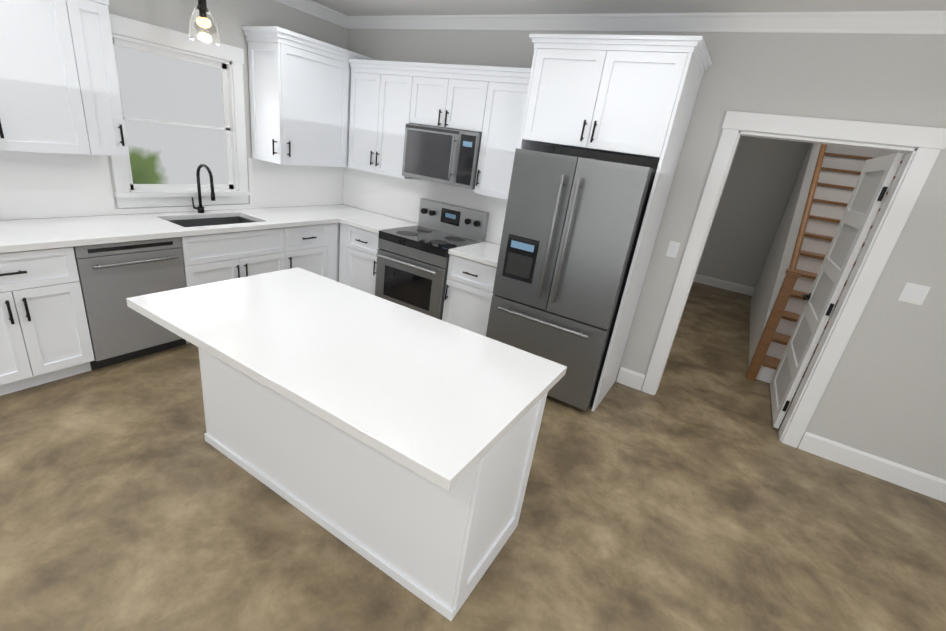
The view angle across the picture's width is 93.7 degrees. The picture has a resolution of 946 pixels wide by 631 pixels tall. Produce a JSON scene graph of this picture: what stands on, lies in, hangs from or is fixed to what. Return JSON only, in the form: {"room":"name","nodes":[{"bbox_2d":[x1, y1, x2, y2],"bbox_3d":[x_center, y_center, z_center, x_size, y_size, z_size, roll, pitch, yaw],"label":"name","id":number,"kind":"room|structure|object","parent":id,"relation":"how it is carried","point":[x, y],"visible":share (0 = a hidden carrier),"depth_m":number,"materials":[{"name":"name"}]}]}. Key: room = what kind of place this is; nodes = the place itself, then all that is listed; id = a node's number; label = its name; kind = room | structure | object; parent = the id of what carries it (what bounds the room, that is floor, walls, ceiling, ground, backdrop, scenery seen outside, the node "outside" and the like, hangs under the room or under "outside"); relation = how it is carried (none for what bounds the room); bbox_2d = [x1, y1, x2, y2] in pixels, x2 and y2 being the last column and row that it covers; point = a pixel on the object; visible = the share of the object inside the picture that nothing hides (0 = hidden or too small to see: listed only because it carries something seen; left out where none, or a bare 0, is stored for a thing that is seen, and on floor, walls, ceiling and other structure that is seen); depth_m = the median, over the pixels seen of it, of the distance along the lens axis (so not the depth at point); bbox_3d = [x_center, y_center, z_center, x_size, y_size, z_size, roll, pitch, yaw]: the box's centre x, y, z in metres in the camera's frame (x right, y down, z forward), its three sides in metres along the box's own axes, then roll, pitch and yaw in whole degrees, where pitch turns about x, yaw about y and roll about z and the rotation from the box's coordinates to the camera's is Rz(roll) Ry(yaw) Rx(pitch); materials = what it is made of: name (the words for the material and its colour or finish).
{"room":"kitchen","nodes":[
{"label":"kitchen","id":0,"kind":"room"},
{"bbox_2d":[0,0,347,219],"bbox_3d":[-3.463,-1.179,1.632,0.150,3.600,8.080,19,24,27],"label":"wall","id":1,"kind":"structure","parent":0,"point":[33,185],"depth_m":3.32,"materials":[{"name":"grey paint"}]},
{"bbox_2d":[0,0,127,155],"bbox_3d":[-2.633,-1.429,2.437,0.374,0.968,1.109,19,24,27],"label":"upper cabinet","id":2,"kind":"object","parent":1,"relation":"attached to","point":[59,89],"visible":1,"depth_m":2.58,"materials":[{"name":"white wood"}]},
{"bbox_2d":[109,13,251,207],"bbox_3d":[-2.322,-1.523,3.509,0.195,1.265,1.054,19,24,27],"label":"window","id":3,"kind":"structure","parent":1,"relation":"in","point":[183,112],"depth_m":3.50,"materials":[{"name":"white"}]},
{"bbox_2d":[242,26,375,166],"bbox_3d":[-1.477,-1.967,4.184,0.444,1.028,1.142,19,24,27],"label":"upper cabinet","id":4,"kind":"object","parent":1,"relation":"attached to","point":[300,88],"visible":0.94,"depth_m":3.87,"materials":[{"name":"white"}]},
{"bbox_2d":[274,0,349,28],"bbox_3d":[-3.250,-1.993,1.258,0.082,0.090,7.800,19,24,27],"label":"crown molding","id":5,"kind":"structure","parent":1,"relation":"attached to","point":[307,6],"depth_m":4.11,"materials":[{"name":"white wood"}]},
{"bbox_2d":[0,282,945,630],"bbox_3d":[0.635,0.958,2.776,7.310,0.060,13.180,19,24,27],"label":"floor","id":6,"kind":"structure","parent":0,"point":[694,494],"depth_m":2.21,"materials":[{"name":"concrete"}]},
{"bbox_2d":[0,247,93,395],"bbox_3d":[-2.856,-0.024,2.686,0.605,0.876,0.610,19,24,27],"label":"base cabinet","id":7,"kind":"object","parent":6,"relation":"on","point":[44,334],"depth_m":2.63,"materials":[{"name":"white"}]},
{"bbox_2d":[0,204,379,252],"bbox_3d":[-2.089,-0.770,3.615,0.630,0.040,3.287,19,24,27],"label":"countertop","id":8,"kind":"structure","parent":7,"relation":"on","point":[19,235],"depth_m":3.10,"materials":[{"name":"white stone"}]},
{"bbox_2d":[192,164,215,212],"bbox_3d":[-2.192,-1.019,3.595,0.232,0.406,0.095,19,24,27],"label":"faucet","id":9,"kind":"object","parent":8,"relation":"on","point":[200,208],"visible":1,"depth_m":3.61,"materials":[{"name":"black metal"}]},
{"bbox_2d":[169,216,254,226],"bbox_3d":[-2.112,-0.650,3.644,0.429,0.202,0.694,19,24,27],"label":"sink","id":10,"kind":"object","parent":8,"relation":"in","point":[208,221],"visible":0.04,"depth_m":3.78,"materials":[{"name":"silver metal"}]},
{"bbox_2d":[73,237,185,369],"bbox_3d":[-2.510,-0.159,3.172,0.645,0.874,0.605,19,24,27],"label":"dishwasher","id":11,"kind":"object","parent":6,"relation":"on","point":[113,277],"visible":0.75,"depth_m":2.97,"materials":[{"name":"grey metal"}]},
{"bbox_2d":[181,237,291,343],"bbox_3d":[-2.163,-0.244,3.848,0.605,0.640,0.899,19,24,27],"label":"base cabinet","id":12,"kind":"object","parent":6,"relation":"on","point":[205,262],"depth_m":3.49,"materials":[{"name":"white"}]},
{"bbox_2d":[236,223,331,277],"bbox_3d":[-1.834,-0.498,4.302,0.605,0.876,0.537,19,24,27],"label":"base cabinet","id":13,"kind":"object","parent":6,"relation":"on","point":[309,246],"depth_m":4.05,"materials":[{"name":"white"}]},
{"bbox_2d":[328,223,339,281],"bbox_3d":[-1.479,-0.670,4.881,0.585,0.876,0.625,19,24,27],"label":"base cabinet","id":14,"kind":"object","parent":6,"relation":"on","point":[333,258],"depth_m":4.42,"materials":[{"name":"white"}]},
{"bbox_2d":[339,223,379,294],"bbox_3d":[-0.987,-0.493,4.610,0.538,0.877,0.644,19,24,27],"label":"base cabinet","id":15,"kind":"object","parent":6,"relation":"on","point":[359,248],"visible":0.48,"depth_m":4.34,"materials":[{"name":"white wood"}]},
{"bbox_2d":[336,214,417,233],"bbox_3d":[-0.918,-0.917,4.440,0.521,0.040,0.647,19,24,27],"label":"countertop","id":16,"kind":"structure","parent":15,"relation":"on","point":[374,224],"depth_m":4.36,"materials":[{"name":"white stone"}]},
{"bbox_2d":[199,351,546,620],"bbox_3d":[-0.586,0.482,2.231,1.708,0.879,0.613,19,24,27],"label":"kitchen island","id":17,"kind":"object","parent":6,"relation":"on","point":[437,545],"depth_m":1.91,"materials":[{"name":"white wood"}]},
{"bbox_2d":[126,267,565,494],"bbox_3d":[-0.569,0.091,1.960,1.756,0.040,0.910,19,24,27],"label":"island countertop","id":18,"kind":"structure","parent":17,"relation":"on","point":[434,397],"depth_m":1.75,"materials":[{"name":"white stone"}]},
{"bbox_2d":[375,198,488,319],"bbox_3d":[-0.435,-0.435,4.229,0.760,1.190,0.714,19,24,27],"label":"range","id":19,"kind":"object","parent":6,"relation":"on","point":[412,267],"visible":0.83,"depth_m":4.04,"materials":[{"name":"grey metal"}]},
{"bbox_2d":[442,254,496,335],"bbox_3d":[0.096,-0.114,4.036,0.491,0.877,0.644,19,24,27],"label":"base cabinet","id":20,"kind":"object","parent":6,"relation":"on","point":[468,293],"visible":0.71,"depth_m":3.77,"materials":[{"name":"white wood"}]},
{"bbox_2d":[448,241,499,266],"bbox_3d":[0.160,-0.543,3.878,0.486,0.040,0.630,19,24,27],"label":"countertop","id":21,"kind":"structure","parent":20,"relation":"on","point":[487,253],"depth_m":3.73,"materials":[{"name":"white stone"}]},
{"bbox_2d":[486,148,656,410],"bbox_3d":[0.732,-0.284,3.457,0.910,1.775,0.803,19,24,27],"label":"refrigerator","id":22,"kind":"object","parent":6,"relation":"on","point":[572,225],"visible":0.96,"depth_m":3.09,"materials":[{"name":"grey metal"}]},
{"bbox_2d":[518,34,711,410],"bbox_3d":[0.826,-0.633,3.404,1.062,2.485,0.674,19,24,27],"label":"tall cabinet","id":23,"kind":"object","parent":6,"relation":"on","point":[632,95],"visible":0.92,"depth_m":2.85,"materials":[{"name":"white wood"}]},
{"bbox_2d":[745,143,905,391],"bbox_3d":[4.300,-1.264,4.944,1.128,3.490,3.574,19,24,27],"label":"stairs","id":24,"kind":"structure","parent":6,"relation":"on","point":[825,184],"depth_m":5.07,"materials":[{"name":"white"}]},
{"bbox_2d":[311,0,945,15],"bbox_3d":[1.075,-2.056,1.613,7.310,0.940,13.180,19,24,27],"label":"ceiling","id":25,"kind":"structure","parent":0,"point":[413,7],"depth_m":3.06,"materials":[{"name":"paint"}]},
{"bbox_2d":[189,0,220,44],"bbox_3d":[-1.884,-2.231,3.079,0.200,0.580,0.200,19,24,27],"label":"pendant light","id":26,"kind":"object","parent":25,"relation":"hanging from","point":[203,27],"visible":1,"depth_m":3.09,"materials":[{"name":"clear glass"}]},
{"bbox_2d":[344,29,945,479],"bbox_3d":[1.620,-1.073,3.281,7.020,3.600,0.150,19,24,27],"label":"wall","id":27,"kind":"structure","parent":0,"point":[884,396],"depth_m":2.99,"materials":[{"name":"grey paint"}]},
{"bbox_2d":[348,63,422,179],"bbox_3d":[-0.803,-1.841,4.286,0.738,0.903,0.335,19,24,27],"label":"upper cabinet","id":28,"kind":"object","parent":27,"relation":"attached to","point":[389,100],"depth_m":4.15,"materials":[{"name":"white wood"}]},
{"bbox_2d":[408,67,487,134],"bbox_3d":[-0.136,-1.844,3.864,0.760,0.415,0.335,19,24,27],"label":"upper cabinet","id":29,"kind":"object","parent":27,"relation":"attached to","point":[455,100],"depth_m":3.71,"materials":[{"name":"white"}]},
{"bbox_2d":[402,123,481,188],"bbox_3d":[-0.222,-1.426,3.976,0.756,0.450,0.431,19,24,27],"label":"microwave","id":30,"kind":"object","parent":29,"relation":"attached to","point":[442,155],"visible":0.96,"depth_m":3.82,"materials":[{"name":"silver metal"}]},
{"bbox_2d":[474,75,529,199],"bbox_3d":[0.362,-1.433,3.670,0.493,0.903,0.335,19,24,27],"label":"upper cabinet","id":31,"kind":"object","parent":27,"relation":"attached to","point":[504,109],"depth_m":3.56,"materials":[{"name":"white wood"}]},
{"bbox_2d":[346,11,945,33],"bbox_3d":[1.680,-1.897,2.872,6.840,0.090,0.082,19,24,27],"label":"crown molding","id":32,"kind":"structure","parent":27,"relation":"attached to","point":[892,22],"depth_m":2.98,"materials":[{"name":"white"}]},
{"bbox_2d":[666,241,679,257],"bbox_3d":[1.539,-0.508,3.413,0.075,0.120,0.008,19,24,27],"label":"light switch","id":33,"kind":"object","parent":27,"relation":"attached to","point":[673,247],"depth_m":3.41,"materials":[{"name":"white plastic"}]},
{"bbox_2d":[693,274,754,295],"bbox_3d":[4.835,-0.393,7.576,2.070,0.145,0.016,19,24,27],"label":"baseboard","id":34,"kind":"structure","parent":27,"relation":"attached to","point":[710,281],"depth_m":7.79,"materials":[{"name":"white wood"}]},
{"bbox_2d":[641,111,945,447],"bbox_3d":[2.114,-0.224,3.222,1.164,2.205,0.184,19,24,27],"label":"door frame","id":35,"kind":"structure","parent":27,"relation":"attached to","point":[911,177],"depth_m":2.94,"materials":[{"name":"white"}]},
{"bbox_2d":[770,153,903,428],"bbox_3d":[2.759,-0.169,3.499,0.150,2.056,0.917,19,24,27],"label":"door leaf","id":36,"kind":"structure","parent":27,"relation":"in","point":[876,176],"depth_m":3.37,"materials":[{"name":"white wood"}]},
{"bbox_2d":[797,431,945,502],"bbox_3d":[3.350,1.242,2.778,2.200,0.145,0.016,19,24,27],"label":"baseboard","id":37,"kind":"structure","parent":27,"relation":"attached to","point":[931,486],"depth_m":3.07,"materials":[{"name":"white"}]},
{"bbox_2d":[898,282,930,304],"bbox_3d":[2.745,-0.135,2.760,0.115,0.120,0.008,19,24,27],"label":"light switch","id":38,"kind":"object","parent":27,"relation":"attached to","point":[912,293],"depth_m":2.76,"materials":[{"name":"white"}]}
]}

